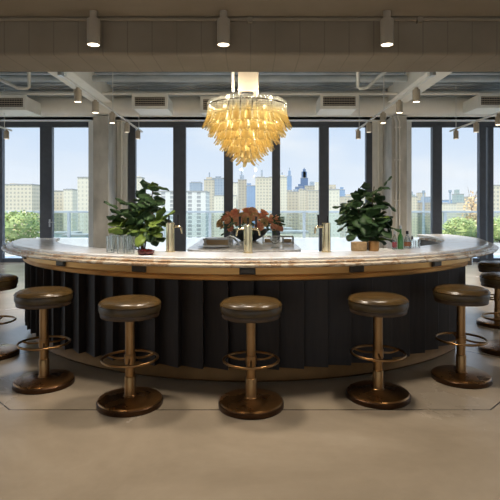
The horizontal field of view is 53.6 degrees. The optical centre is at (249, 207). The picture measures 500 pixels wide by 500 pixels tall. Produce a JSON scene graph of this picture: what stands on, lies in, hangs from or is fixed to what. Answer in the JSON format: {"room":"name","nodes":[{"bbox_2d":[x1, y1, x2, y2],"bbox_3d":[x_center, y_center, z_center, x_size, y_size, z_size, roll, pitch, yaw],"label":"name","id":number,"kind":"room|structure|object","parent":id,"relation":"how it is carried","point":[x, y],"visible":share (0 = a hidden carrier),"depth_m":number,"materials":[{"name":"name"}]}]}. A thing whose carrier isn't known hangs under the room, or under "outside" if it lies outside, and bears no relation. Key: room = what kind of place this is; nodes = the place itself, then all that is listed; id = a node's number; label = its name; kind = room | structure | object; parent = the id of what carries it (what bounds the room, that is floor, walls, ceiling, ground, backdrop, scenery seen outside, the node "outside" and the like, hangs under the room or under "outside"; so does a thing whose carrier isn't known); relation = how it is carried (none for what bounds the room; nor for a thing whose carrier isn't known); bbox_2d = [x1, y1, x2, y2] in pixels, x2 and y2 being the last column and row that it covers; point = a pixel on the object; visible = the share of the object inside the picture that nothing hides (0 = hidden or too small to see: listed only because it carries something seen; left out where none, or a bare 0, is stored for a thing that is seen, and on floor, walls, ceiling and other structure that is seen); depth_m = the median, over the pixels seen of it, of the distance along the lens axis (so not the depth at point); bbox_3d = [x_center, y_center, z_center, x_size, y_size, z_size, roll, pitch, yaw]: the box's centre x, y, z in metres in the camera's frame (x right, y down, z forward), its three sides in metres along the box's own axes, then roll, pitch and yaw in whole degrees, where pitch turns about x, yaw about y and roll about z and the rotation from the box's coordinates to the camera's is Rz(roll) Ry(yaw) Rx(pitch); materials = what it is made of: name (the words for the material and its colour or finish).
{"room":"bar","nodes":[
{"label":"bar","id":0,"kind":"room"},
{"bbox_2d":[230,228,267,240],"bbox_3d":[-0.020,0.352,6.500,0.510,0.150,0.510,0,0,0],"label":"bowl","id":1,"kind":"object","parent":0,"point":[240,235],"depth_m":6.33,"materials":[{"name":"ceramic"}]},
{"bbox_2d":[0,262,499,499],"bbox_3d":[0.000,1.527,4.100,18.400,0.200,18.600,0,0,0],"label":"floor","id":2,"kind":"structure","parent":0,"point":[444,444],"depth_m":3.06,"materials":[{"name":"concrete"}]},
{"bbox_2d":[0,274,19,360],"bbox_3d":[-2.492,1.038,4.800,0.472,0.777,0.472,0,0,30],"label":"bar stool","id":3,"kind":"object","parent":2,"relation":"on","point":[7,281],"visible":0.98,"depth_m":4.75,"materials":[{"name":"leather"}]},
{"bbox_2d":[0,274,17,282],"bbox_3d":[-2.492,0.675,4.800,0.447,0.050,0.447,0,0,30],"label":"seat cushion","id":4,"kind":"object","parent":3,"relation":"on","point":[4,278],"depth_m":4.75,"materials":[{"name":"brown leather"}]},
{"bbox_2d":[12,286,74,394],"bbox_3d":[-1.671,1.038,4.015,0.471,0.777,0.471,0,0,-12],"label":"bar stool","id":5,"kind":"object","parent":2,"relation":"on","point":[45,380],"visible":1,"depth_m":3.92,"materials":[{"name":"leather"}]},
{"bbox_2d":[13,286,72,298],"bbox_3d":[-1.671,0.675,4.015,0.447,0.050,0.447,0,0,-20],"label":"seat cushion","id":6,"kind":"object","parent":5,"relation":"on","point":[42,292],"depth_m":3.89,"materials":[{"name":"brown leather"}]},
{"bbox_2d":[93,116,116,248],"bbox_3d":[-3.680,-0.420,12.610,0.380,3.695,0.820,0,0,0],"label":"column","id":7,"kind":"structure","parent":2,"relation":"on","point":[104,133],"depth_m":12.20,"materials":[{"name":"concrete"}]},
{"bbox_2d":[96,295,162,417],"bbox_3d":[-0.873,1.038,3.600,0.471,0.777,0.471,0,0,-45],"label":"bar stool","id":8,"kind":"object","parent":2,"relation":"on","point":[131,400],"visible":1,"depth_m":3.50,"materials":[{"name":"leather"}]},
{"bbox_2d":[98,295,160,309],"bbox_3d":[-0.873,0.675,3.600,0.447,0.050,0.447,0,0,-8],"label":"seat cushion","id":9,"kind":"object","parent":8,"relation":"on","point":[121,302],"depth_m":3.48,"materials":[{"name":"brown leather"}]},
{"bbox_2d":[187,238,300,251],"bbox_3d":[-0.060,0.927,6.050,1.200,1.000,2.100,0,0,0],"label":"kitchen island","id":10,"kind":"object","parent":2,"relation":"on","point":[257,246],"visible":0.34,"depth_m":5.35,"materials":[{"name":"grey stone"}]},
{"bbox_2d":[206,235,240,244],"bbox_3d":[-0.313,0.372,5.750,0.410,0.113,0.170,0,0,0],"label":"box","id":11,"kind":"object","parent":10,"relation":"on","point":[210,240],"visible":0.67,"depth_m":5.67,"materials":[{"name":"wood"}]},
{"bbox_2d":[262,236,293,243],"bbox_3d":[0.337,0.382,5.950,0.372,0.091,0.132,0,0,0],"label":"rack","id":12,"kind":"object","parent":10,"relation":"on","point":[283,239],"visible":0.9,"depth_m":5.89,"materials":[{"name":"metal"}]},
{"bbox_2d":[22,239,472,381],"bbox_3d":[0.065,0.942,5.379,5.430,0.971,2.929,0,0,-8],"label":"bar","id":13,"kind":"object","parent":2,"relation":"on","point":[315,332],"visible":0.66,"depth_m":4.10,"materials":[{"name":"black wood"}]},
{"bbox_2d":[1,234,498,267],"bbox_3d":[0.264,0.419,5.273,6.080,0.072,3.040,0,0,-10],"label":"countertop","id":14,"kind":"structure","parent":13,"relation":"on","point":[449,247],"depth_m":4.09,"materials":[{"name":"white stone"}]},
{"bbox_2d":[165,215,182,251],"bbox_3d":[-0.661,0.220,4.306,0.150,0.325,0.086,0,0,0],"label":"tap tower","id":15,"kind":"object","parent":14,"relation":"on","point":[170,227],"visible":0.98,"depth_m":4.28,"materials":[{"name":"gold metal"}]},
{"bbox_2d":[175,215,182,233],"bbox_3d":[-0.625,0.141,4.316,0.077,0.166,0.024,0,0,0],"label":"faucet","id":16,"kind":"object","parent":15,"relation":"on","point":[176,226],"depth_m":4.31,"materials":[{"name":"gold metal"}]},
{"bbox_2d":[235,217,260,253],"bbox_3d":[-0.017,0.228,4.210,0.215,0.310,0.088,0,0,0],"label":"tap tower","id":17,"kind":"object","parent":14,"relation":"on","point":[247,228],"visible":0.99,"depth_m":4.18,"materials":[{"name":"gold metal"}]},
{"bbox_2d":[235,217,243,235],"bbox_3d":[-0.086,0.156,4.220,0.077,0.166,0.024,0,0,0],"label":"faucet","id":18,"kind":"object","parent":17,"relation":"on","point":[239,228],"depth_m":4.21,"materials":[{"name":"gold metal"}]},
{"bbox_2d":[252,217,260,235],"bbox_3d":[0.052,0.156,4.220,0.077,0.166,0.024,0,0,0],"label":"faucet","id":19,"kind":"object","parent":17,"relation":"on","point":[255,228],"depth_m":4.21,"materials":[{"name":"gold metal"}]},
{"bbox_2d":[216,207,285,240],"bbox_3d":[-0.013,0.205,6.522,0.876,0.444,0.725,0,0,-30],"label":"flower arrangement","id":20,"kind":"object","parent":14,"relation":"on","point":[232,217],"visible":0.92,"depth_m":6.37,"materials":[{"name":"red plant"}]},
{"bbox_2d":[314,215,330,252],"bbox_3d":[0.631,0.220,4.297,0.150,0.325,0.086,0,0,0],"label":"tap tower","id":21,"kind":"object","parent":14,"relation":"on","point":[326,227],"visible":1,"depth_m":4.27,"materials":[{"name":"gold metal"}]},
{"bbox_2d":[314,215,321,233],"bbox_3d":[0.594,0.141,4.307,0.077,0.166,0.024,0,0,0],"label":"faucet","id":22,"kind":"object","parent":21,"relation":"on","point":[318,226],"depth_m":4.30,"materials":[{"name":"gold metal"}]},
{"bbox_2d":[351,241,366,250],"bbox_3d":[0.977,0.344,4.436,0.146,0.079,0.146,0,0,0],"label":"wooden box","id":23,"kind":"object","parent":14,"relation":"on","point":[355,245],"visible":1,"depth_m":4.37,"materials":[{"name":"brown wood"}]},
{"bbox_2d":[368,241,378,250],"bbox_3d":[1.103,0.340,4.416,0.098,0.087,0.098,0,0,0],"label":"cup","id":24,"kind":"object","parent":14,"relation":"on","point":[372,245],"visible":0.98,"depth_m":4.38,"materials":[{"name":"wood"}]},
{"bbox_2d":[218,295,283,419],"bbox_3d":[0.007,1.038,3.565,0.471,0.777,0.471,0,0,-14],"label":"bar stool","id":25,"kind":"object","parent":2,"relation":"on","point":[250,402],"visible":1,"depth_m":3.47,"materials":[{"name":"leather"}]},
{"bbox_2d":[220,295,281,311],"bbox_3d":[0.007,0.675,3.565,0.447,0.050,0.447,0,0,0],"label":"seat cushion","id":26,"kind":"object","parent":25,"relation":"on","point":[247,303],"depth_m":3.44,"materials":[{"name":"brown leather"}]},
{"bbox_2d":[346,292,410,409],"bbox_3d":[0.966,1.038,3.735,0.472,0.777,0.472,0,0,6],"label":"bar stool","id":27,"kind":"object","parent":2,"relation":"on","point":[376,393],"visible":1,"depth_m":3.64,"materials":[{"name":"leather"}]},
{"bbox_2d":[348,292,408,306],"bbox_3d":[0.966,0.675,3.735,0.447,0.050,0.447,0,0,6],"label":"seat cushion","id":28,"kind":"object","parent":27,"relation":"on","point":[361,299],"depth_m":3.61,"materials":[{"name":"brown leather"}]},
{"bbox_2d":[383,116,406,248],"bbox_3d":[3.680,-0.420,12.610,0.380,3.695,0.820,0,0,0],"label":"column","id":29,"kind":"structure","parent":2,"relation":"on","point":[388,127],"depth_m":12.20,"materials":[{"name":"concrete"}]},
{"bbox_2d":[393,114,397,241],"bbox_3d":[3.586,-0.443,12.175,0.113,3.740,0.049,0,0,0],"label":"conduit","id":30,"kind":"object","parent":29,"relation":"attached to","point":[394,117],"visible":0.84,"depth_m":12.16,"materials":[{"name":"white metal"}]},
{"bbox_2d":[397,114,400,247],"bbox_3d":[3.665,-0.443,12.178,0.101,3.740,0.043,0,0,0],"label":"conduit","id":31,"kind":"object","parent":29,"relation":"attached to","point":[399,127],"visible":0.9,"depth_m":12.16,"materials":[{"name":"metal"}]},
{"bbox_2d":[431,284,491,388],"bbox_3d":[1.760,1.038,4.130,0.472,0.777,0.472,0,0,35],"label":"bar stool","id":32,"kind":"object","parent":2,"relation":"on","point":[462,296],"visible":1,"depth_m":4.04,"materials":[{"name":"leather"}]},
{"bbox_2d":[432,284,490,296],"bbox_3d":[1.760,0.675,4.130,0.447,0.050,0.447,0,0,35],"label":"seat cushion","id":33,"kind":"object","parent":32,"relation":"on","point":[444,290],"depth_m":4.00,"materials":[{"name":"brown leather"}]},
{"bbox_2d":[476,260,499,328],"bbox_3d":[3.025,1.038,6.050,0.471,0.777,0.471,0,0,4],"label":"bar stool","id":34,"kind":"object","parent":2,"relation":"on","point":[489,265],"visible":0.66,"depth_m":5.99,"materials":[{"name":"brown metal"}]},
{"bbox_2d":[477,260,499,266],"bbox_3d":[3.025,0.675,6.050,0.447,0.050,0.447,0,0,-10],"label":"seat cushion","id":35,"kind":"object","parent":34,"relation":"on","point":[489,263],"depth_m":5.96,"materials":[{"name":"brown leather"}]},
{"bbox_2d":[478,272,499,356],"bbox_3d":[2.535,1.038,4.940,0.471,0.777,0.471,0,0,-9],"label":"bar stool","id":36,"kind":"object","parent":2,"relation":"on","point":[488,279],"visible":0.98,"depth_m":4.88,"materials":[{"name":"leather"}]},
{"bbox_2d":[479,272,499,280],"bbox_3d":[2.535,0.675,4.940,0.447,0.050,0.447,0,0,-40],"label":"seat cushion","id":37,"kind":"object","parent":36,"relation":"on","point":[488,276],"depth_m":4.88,"materials":[{"name":"brown leather"}]},
{"bbox_3d":[-0.216,0.992,5.373,4.413,0.870,2.126,0,0,0],"label":"countertop","id":38,"kind":"structure","parent":2,"relation":"on","visible":0},
{"bbox_2d":[104,179,174,249],"bbox_3d":[-1.044,0.131,4.863,0.674,0.852,0.648,0,0,0],"label":"fiddle leaf fig","id":39,"kind":"object","parent":38,"relation":"on","point":[150,231],"visible":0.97,"depth_m":4.73,"materials":[{"name":"plant"}]},
{"bbox_2d":[332,176,400,249],"bbox_3d":[1.156,0.120,4.918,0.604,0.874,0.633,0,0,-12],"label":"fiddle leaf fig","id":40,"kind":"object","parent":38,"relation":"on","point":[359,222],"visible":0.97,"depth_m":4.85,"materials":[{"name":"plant"}]},
{"bbox_2d":[0,0,499,16],"bbox_3d":[0.000,-1.708,-0.590,18.400,0.330,9.220,0,0,0],"label":"ceiling","id":41,"kind":"structure","parent":0,"point":[8,8],"depth_m":3.83,"materials":[{"name":"beige paint"}]},
{"bbox_2d":[87,10,99,46],"bbox_3d":[-1.227,-1.410,3.880,0.102,0.264,0.102,0,0,0],"label":"ceiling spotlight","id":42,"kind":"object","parent":41,"relation":"attached to","point":[93,23],"visible":1,"depth_m":3.84,"materials":[{"name":"beige metal"}]},
{"bbox_2d":[217,10,229,46],"bbox_3d":[-0.208,-1.410,3.880,0.102,0.264,0.102,0,0,0],"label":"ceiling spotlight","id":43,"kind":"object","parent":41,"relation":"attached to","point":[223,23],"visible":1,"depth_m":3.84,"materials":[{"name":"beige metal"}]},
{"bbox_2d":[380,10,393,46],"bbox_3d":[1.074,-1.410,3.880,0.102,0.264,0.102,0,0,0],"label":"ceiling spotlight","id":44,"kind":"object","parent":41,"relation":"attached to","point":[387,22],"visible":1,"depth_m":3.84,"materials":[{"name":"beige metal"}]},
{"bbox_2d":[0,72,499,90],"bbox_3d":[0.000,-3.093,8.970,18.000,0.360,8.860,0,0,0],"label":"ceiling","id":45,"kind":"structure","parent":0,"point":[35,86],"depth_m":11.68,"materials":[{"name":"concrete"}]},
{"bbox_2d":[0,72,30,89],"bbox_3d":[-4.225,-2.443,8.200,1.180,0.980,0.056,0,0,0],"label":"ceiling pipe","id":46,"kind":"object","parent":45,"relation":"hanging from","point":[28,73],"visible":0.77,"depth_m":8.18,"materials":[{"name":"white metal"}]},
{"bbox_2d":[48,72,111,102],"bbox_3d":[-3.600,-2.783,8.320,0.480,0.420,7.560,0,0,0],"label":"ceiling beam","id":47,"kind":"structure","parent":45,"relation":"attached to","point":[83,79],"depth_m":10.57,"materials":[{"name":"beige paint"}]},
{"bbox_2d":[0,75,499,81],"bbox_3d":[0.000,-2.773,10.600,18.000,0.140,0.140,0,0,0],"label":"ceiling pipe","id":48,"kind":"object","parent":47,"relation":"attached to","point":[10,78],"visible":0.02,"depth_m":10.54,"materials":[{"name":"grey metal"}]},
{"bbox_2d":[0,92,499,94],"bbox_3d":[0.000,-2.614,11.300,18.000,0.067,0.070,0,0,0],"label":"ceiling pipe","id":49,"kind":"object","parent":47,"relation":"attached to","point":[1,93],"visible":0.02,"depth_m":11.27,"materials":[{"name":"metal"}]},
{"bbox_2d":[57,72,142,132],"bbox_3d":[-2.660,-2.393,9.550,0.050,1.080,5.300,0,0,0],"label":"track","id":50,"kind":"object","parent":45,"relation":"hanging from","point":[61,74],"visible":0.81,"depth_m":8.69,"materials":[{"name":"white metal"}]},
{"bbox_2d":[74,87,81,102],"bbox_3d":[-2.660,-1.748,7.650,0.116,0.220,0.116,0,0,0],"label":"track spotlight","id":51,"kind":"object","parent":50,"relation":"attached to","point":[77,92],"visible":1,"depth_m":7.61,"materials":[{"name":"beige metal"}]},
{"bbox_2d":[238,72,257,94],"bbox_3d":[-0.024,-2.283,6.785,0.275,1.420,0.270,0,0,0],"label":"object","id":52,"kind":"structure","parent":45,"relation":"attached to","point":[247,81],"depth_m":6.65,"materials":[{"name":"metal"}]},
{"bbox_2d":[207,91,286,154],"bbox_3d":[-0.041,-1.071,6.770,1.234,1.004,1.234,0,0,-19],"label":"chandelier","id":53,"kind":"object","parent":52,"relation":"hanging from","point":[246,94],"visible":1,"depth_m":6.72,"materials":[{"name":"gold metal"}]},
{"bbox_2d":[0,21,499,71],"bbox_3d":[0.000,-2.158,4.280,18.000,1.830,0.520,0,0,0],"label":"ceiling beam","id":54,"kind":"structure","parent":45,"relation":"attached to","point":[25,46],"depth_m":4.02,"materials":[{"name":"concrete"}]},
{"bbox_2d":[0,16,499,22],"bbox_3d":[0.000,-1.520,3.999,17.960,0.044,0.038,0,0,0],"label":"conduit","id":55,"kind":"object","parent":54,"relation":"attached to","point":[419,19],"visible":1,"depth_m":3.99,"materials":[{"name":"metal"}]},
{"bbox_2d":[356,72,386,89],"bbox_3d":[2.124,-2.443,8.200,0.724,0.980,0.056,0,0,0],"label":"ceiling pipe","id":56,"kind":"object","parent":45,"relation":"hanging from","point":[379,76],"visible":0.6,"depth_m":8.18,"materials":[{"name":"white metal"}]},
{"bbox_2d":[355,72,435,130],"bbox_3d":[2.570,-2.393,9.450,0.050,1.080,5.100,0,0,0],"label":"track","id":57,"kind":"object","parent":45,"relation":"hanging from","point":[432,74],"visible":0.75,"depth_m":8.91,"materials":[{"name":"white metal"}]},
{"bbox_2d":[412,87,419,102],"bbox_3d":[2.570,-1.748,7.650,0.116,0.220,0.116,0,0,0],"label":"track spotlight","id":58,"kind":"object","parent":57,"relation":"attached to","point":[415,92],"visible":1,"depth_m":7.60,"materials":[{"name":"beige metal"}]},
{"bbox_2d":[388,72,451,102],"bbox_3d":[3.600,-2.783,8.320,0.480,0.420,7.560,0,0,0],"label":"ceiling beam","id":59,"kind":"structure","parent":45,"relation":"attached to","point":[414,78],"depth_m":10.49,"materials":[{"name":"beige paint"}]},
{"bbox_2d":[449,111,499,131],"bbox_3d":[4.890,-2.393,9.500,0.050,1.080,5.200,0,0,0],"label":"track","id":60,"kind":"object","parent":45,"relation":"hanging from","point":[496,113],"visible":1,"depth_m":10.70,"materials":[{"name":"white metal"}]},
{"bbox_2d":[88,122,411,248],"bbox_3d":[0.000,-0.873,13.210,18.000,4.600,0.380,0,0,0],"label":"wall","id":61,"kind":"structure","parent":0,"point":[90,124],"depth_m":13.02,"materials":[{"name":"paint"}]},
{"bbox_2d":[0,122,87,261],"bbox_3d":[-6.617,-0.428,13.059,4.766,3.710,0.242,0,0,0],"label":"window","id":62,"kind":"structure","parent":61,"relation":"in","point":[47,222],"depth_m":13.02,"materials":[{"name":"grey metal"}]},
{"bbox_2d":[120,121,121,248],"bbox_3d":[-3.360,-0.418,12.920,0.057,3.690,0.060,0,0,0],"label":"trim","id":63,"kind":"structure","parent":61,"relation":"attached to","point":[120,121],"depth_m":12.89,"materials":[{"name":"metal"}]},
{"bbox_2d":[0,97,494,119],"bbox_3d":[0.000,-2.508,12.420,18.000,0.470,0.660,0,0,0],"label":"ceiling beam","id":64,"kind":"structure","parent":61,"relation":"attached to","point":[50,106],"depth_m":12.15,"materials":[{"name":"beige paint"}]},
{"bbox_2d":[0,95,40,115],"bbox_3d":[-5.532,-2.393,11.625,0.922,0.345,0.850,0,0,0],"label":"air vent","id":65,"kind":"object","parent":64,"relation":"attached to","point":[11,105],"visible":0.99,"depth_m":11.23,"materials":[{"name":"metal"}]},
{"bbox_2d":[0,98,22,106],"bbox_3d":[-5.532,-2.393,11.218,0.782,0.205,0.020,0,0,0],"label":"grille","id":66,"kind":"object","parent":65,"relation":"attached to","point":[4,102],"depth_m":11.23,"materials":[{"name":"beige metal"}]},
{"bbox_2d":[132,94,172,114],"bbox_3d":[-2.268,-2.415,11.625,0.821,0.345,0.850,0,0,0],"label":"air vent","id":67,"kind":"object","parent":64,"relation":"attached to","point":[144,104],"visible":1,"depth_m":11.23,"materials":[{"name":"metal"}]},
{"bbox_2d":[135,97,164,105],"bbox_3d":[-2.268,-2.415,11.218,0.681,0.205,0.020,0,0,0],"label":"grille","id":68,"kind":"object","parent":67,"relation":"attached to","point":[139,101],"depth_m":11.23,"materials":[{"name":"beige metal"}]},
{"bbox_2d":[200,96,275,114],"bbox_3d":[-0.282,-2.436,11.850,1.782,0.393,0.400,0,0,0],"label":"air vent","id":69,"kind":"object","parent":64,"relation":"attached to","point":[204,100],"visible":0.85,"depth_m":11.66,"materials":[{"name":"metal"}]},
{"bbox_2d":[203,99,272,109],"bbox_3d":[-0.282,-2.436,11.668,1.642,0.253,0.020,0,0,0],"label":"grille","id":70,"kind":"object","parent":69,"relation":"attached to","point":[241,102],"depth_m":11.68,"materials":[{"name":"metal"}]},
{"bbox_2d":[316,93,358,114],"bbox_3d":[2.025,-2.421,11.625,0.877,0.357,0.850,0,0,0],"label":"air vent","id":71,"kind":"object","parent":64,"relation":"attached to","point":[327,103],"visible":1,"depth_m":11.23,"materials":[{"name":"metal"}]},
{"bbox_2d":[323,96,355,105],"bbox_3d":[2.025,-2.421,11.218,0.737,0.217,0.020,0,0,0],"label":"grille","id":72,"kind":"object","parent":71,"relation":"attached to","point":[327,100],"depth_m":11.23,"materials":[{"name":"beige metal"}]},
{"bbox_2d":[463,93,499,113],"bbox_3d":[5.645,-2.432,11.625,0.968,0.334,0.850,0,0,0],"label":"air vent","id":73,"kind":"object","parent":64,"relation":"attached to","point":[482,103],"visible":1,"depth_m":11.24,"materials":[{"name":"metal"}]},
{"bbox_2d":[481,96,499,104],"bbox_3d":[5.645,-2.432,11.218,0.828,0.194,0.020,0,0,0],"label":"grille","id":74,"kind":"object","parent":73,"relation":"attached to","point":[485,100],"depth_m":11.21,"materials":[{"name":"beige metal"}]},
{"bbox_2d":[128,122,371,251],"bbox_3d":[0.007,-0.428,13.100,6.418,3.710,0.160,0,0,0],"label":"window","id":75,"kind":"structure","parent":61,"relation":"in","point":[179,128],"depth_m":13.02,"materials":[{"name":"grey metal"}]},
{"bbox_2d":[0,91,499,121],"bbox_3d":[0.000,-2.673,12.850,18.000,0.800,1.100,0,0,0],"label":"trim","id":76,"kind":"structure","parent":61,"relation":"attached to","point":[16,117],"depth_m":12.43,"materials":[{"name":"paint"}]},
{"bbox_2d":[378,121,379,247],"bbox_3d":[3.360,-0.418,12.920,0.057,3.690,0.060,0,0,0],"label":"trim","id":77,"kind":"structure","parent":61,"relation":"attached to","point":[378,121],"depth_m":12.89,"materials":[{"name":"metal"}]},
{"bbox_2d":[412,122,499,261],"bbox_3d":[6.617,-0.428,13.100,4.766,3.710,0.160,0,0,0],"label":"window","id":78,"kind":"structure","parent":61,"relation":"in","point":[485,136],"depth_m":13.02,"materials":[{"name":"grey metal"}]},
{"bbox_2d":[5,250,499,257],"bbox_3d":[0.000,1.562,15.400,32.000,0.230,4.000,0,0,0],"label":"ground","id":79,"kind":"structure","parent":0,"point":[495,255],"depth_m":15.40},
{"bbox_2d":[5,210,39,254],"bbox_3d":[-7.234,0.750,15.610,1.709,1.393,1.390,0,0,0],"label":"potted shrub","id":80,"kind":"object","parent":79,"relation":"on","point":[20,225],"visible":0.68,"depth_m":15.23,"materials":[{"name":"green plant"}]},
{"bbox_2d":[5,211,499,249],"bbox_3d":[0.000,0.772,17.000,32.000,1.350,0.240,0,0,0],"label":"terrace railing","id":81,"kind":"object","parent":79,"relation":"on","point":[304,243],"visible":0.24,"depth_m":16.88,"materials":[{"name":"clear glass"}]},
{"bbox_2d":[442,217,476,237],"bbox_3d":[6.590,0.858,15.389,1.251,1.178,1.068,0,0,0],"label":"potted shrub","id":82,"kind":"object","parent":79,"relation":"on","point":[462,227],"visible":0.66,"depth_m":15.12,"materials":[{"name":"green plant"}]},
{"bbox_2d":[494,215,499,253],"bbox_3d":[8.047,0.833,15.875,1.127,1.227,0.898,0,0,0],"label":"potted shrub","id":83,"kind":"object","parent":79,"relation":"on","point":[497,221],"visible":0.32,"depth_m":15.67,"materials":[{"name":"green plant"}]},
{"label":"outside","id":84,"kind":"structure","parent":0,"visible":0},
{"bbox_3d":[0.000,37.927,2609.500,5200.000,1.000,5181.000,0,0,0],"label":"ground","id":85,"kind":"structure","parent":84,"visible":0},
{"bbox_2d":[5,183,39,219],"bbox_3d":[-197.273,8.107,429.842,25.006,58.639,20.085,0,0,0],"label":"building","id":86,"kind":"structure","parent":85,"relation":"on","point":[18,197],"depth_m":420.00,"materials":[{"name":"concrete"}]},
{"bbox_2d":[54,190,62,231],"bbox_3d":[-183.490,10.168,476.000,13.218,54.518,12.400,0,0,0],"label":"building","id":87,"kind":"structure","parent":85,"relation":"on","point":[58,194],"depth_m":470.03,"materials":[{"name":"concrete"}]},
{"bbox_2d":[63,189,76,230],"bbox_3d":[-161.778,10.047,446.000,8.400,54.760,12.400,0,0,0],"label":"building","id":88,"kind":"structure","parent":85,"relation":"on","point":[69,195],"depth_m":440.04,"materials":[{"name":"concrete"}]},
{"bbox_2d":[62,233,87,237],"bbox_3d":[-104.970,26.623,301.680,15.001,21.608,12.400,0,0,0],"label":"building","id":89,"kind":"structure","parent":85,"relation":"on","point":[73,235],"depth_m":295.65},
{"bbox_2d":[77,177,87,232],"bbox_3d":[-126.091,6.661,386.000,13.067,61.532,12.400,0,0,0],"label":"building","id":90,"kind":"structure","parent":85,"relation":"on","point":[82,182],"depth_m":379.99,"materials":[{"name":"concrete"}]},
{"bbox_2d":[152,191,209,237],"bbox_3d":[-55.939,11.820,407.018,42.945,51.215,34.436,0,0,0],"label":"building","id":91,"kind":"structure","parent":85,"relation":"on","point":[197,224],"depth_m":390.05,"materials":[{"name":"concrete"}]},
{"bbox_2d":[189,182,201,190],"bbox_3d":[-88.081,-2.701,807.758,19.794,80.255,15.915,0,0,0],"label":"building","id":92,"kind":"structure","parent":85,"relation":"on","point":[193,186],"depth_m":799.93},
{"bbox_2d":[204,172,214,236],"bbox_3d":[-51.354,-3.832,626.000,12.925,82.518,12.400,0,0,0],"label":"building","id":93,"kind":"structure","parent":85,"relation":"on","point":[209,183],"depth_m":619.96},
{"bbox_2d":[212,176,223,194],"bbox_3d":[-45.253,-3.913,707.919,20.198,82.679,16.238,0,0,0],"label":"building","id":94,"kind":"structure","parent":85,"relation":"on","point":[219,182],"depth_m":699.93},
{"bbox_2d":[214,195,236,237],"bbox_3d":[-25.252,12.153,508.889,22.622,50.548,18.178,0,0,0],"label":"building","id":95,"kind":"structure","parent":85,"relation":"on","point":[218,199],"depth_m":499.98,"materials":[{"name":"concrete"}]},
{"bbox_2d":[238,169,246,227],"bbox_3d":[-10.020,-6.499,646.000,11.390,87.851,12.400,0,0,0],"label":"building","id":96,"kind":"structure","parent":85,"relation":"on","point":[242,183],"depth_m":639.95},
{"bbox_2d":[247,183,254,227],"bbox_3d":[1.535,-0.478,766.141,15.754,75.811,12.683,0,0,0],"label":"building","id":97,"kind":"structure","parent":85,"relation":"on","point":[250,188],"depth_m":759.96,"materials":[{"name":"blue glass"}]},
{"bbox_2d":[255,170,270,237],"bbox_3d":[13.919,-1.509,526.513,16.683,77.872,13.426,0,0,0],"label":"building","id":98,"kind":"structure","parent":85,"relation":"on","point":[262,184],"depth_m":520.02,"materials":[{"name":"concrete"}]},
{"bbox_2d":[271,172,286,226],"bbox_3d":[31.677,-1.650,568.145,20.764,78.154,16.691,0,0,0],"label":"building","id":99,"kind":"structure","parent":85,"relation":"on","point":[283,180],"depth_m":559.95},
{"bbox_2d":[266,230,308,237],"bbox_3d":[20.893,25.177,283.086,23.382,24.500,18.785,0,0,0],"label":"building","id":100,"kind":"structure","parent":85,"relation":"on","point":[296,233],"depth_m":273.90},
{"bbox_2d":[287,189,298,229],"bbox_3d":[51.515,7.198,606.303,16.157,60.457,13.006,0,0,0],"label":"building","id":101,"kind":"structure","parent":85,"relation":"on","point":[292,196],"depth_m":600.00,"materials":[{"name":"concrete"}]},
{"bbox_2d":[298,189,306,229],"bbox_3d":[68.202,6.107,646.000,10.097,62.639,12.400,0,0,0],"label":"building","id":102,"kind":"structure","parent":85,"relation":"on","point":[302,192],"depth_m":639.95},
{"bbox_2d":[300,168,307,188],"bbox_3d":[126.616,-28.332,1156.505,16.663,131.518,13.410,0,0,0],"label":"building","id":103,"kind":"structure","parent":85,"relation":"on","point":[303,180],"depth_m":1150.06,"materials":[{"name":"blue glass"}]},
{"bbox_2d":[307,182,318,237],"bbox_3d":[74.667,4.006,567.240,18.501,66.841,14.881,0,0,0],"label":"building","id":104,"kind":"structure","parent":85,"relation":"on","point":[312,195],"depth_m":559.95,"materials":[{"name":"concrete"}]},
{"bbox_2d":[329,185,339,237],"bbox_3d":[72.318,8.506,436.000,11.259,57.841,12.400,0,0,0],"label":"building","id":105,"kind":"structure","parent":85,"relation":"on","point":[333,192],"depth_m":429.95,"materials":[{"name":"concrete"}]},
{"bbox_2d":[340,194,364,237],"bbox_3d":[130.909,10.229,613.576,34.339,54.397,27.552,0,0,0],"label":"building","id":106,"kind":"structure","parent":85,"relation":"on","point":[343,199],"depth_m":600.00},
{"bbox_2d":[412,192,417,237],"bbox_3d":[198.182,8.713,606.000,10.097,57.427,12.400,0,0,0],"label":"building","id":107,"kind":"structure","parent":85,"relation":"on","point":[414,198],"depth_m":600.00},
{"bbox_2d":[417,202,429,234],"bbox_3d":[219.192,14.643,628.016,20.440,45.568,16.432,0,0,0],"label":"building","id":108,"kind":"structure","parent":85,"relation":"on","point":[419,204],"depth_m":619.96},
{"bbox_2d":[422,190,424,233],"bbox_3d":[210.303,8.107,600.000,4.000,58.639,4.000,0,0,0],"label":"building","id":109,"kind":"structure","parent":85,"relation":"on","point":[423,191],"depth_m":598.83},
{"bbox_2d":[442,203,456,229],"bbox_3d":[225.131,15.602,568.145,20.764,43.649,16.691,0,0,0],"label":"building","id":110,"kind":"structure","parent":85,"relation":"on","point":[445,206],"depth_m":559.95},
{"bbox_2d":[452,190,463,202],"bbox_3d":[263.030,7.128,626.000,10.420,60.599,12.400,0,0,0],"label":"building","id":111,"kind":"structure","parent":85,"relation":"on","point":[456,197],"depth_m":619.96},
{"bbox_2d":[456,202,476,221],"bbox_3d":[233.737,15.587,527.984,20.360,43.680,16.368,0,0,0],"label":"building","id":112,"kind":"structure","parent":85,"relation":"on","point":[460,205],"depth_m":520.97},
{"bbox_2d":[494,185,499,219],"bbox_3d":[202.626,9.219,406.000,15.349,56.417,12.400,0,0,0],"label":"building","id":113,"kind":"structure","parent":85,"relation":"on","point":[496,187],"depth_m":399.98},
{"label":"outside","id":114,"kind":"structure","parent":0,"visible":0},
{"bbox_2d":[462,190,476,237],"bbox_3d":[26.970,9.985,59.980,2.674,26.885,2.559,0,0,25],"label":"street tree","id":115,"kind":"object","parent":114,"point":[473,216],"visible":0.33,"depth_m":59.92,"materials":[{"name":"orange plant"}]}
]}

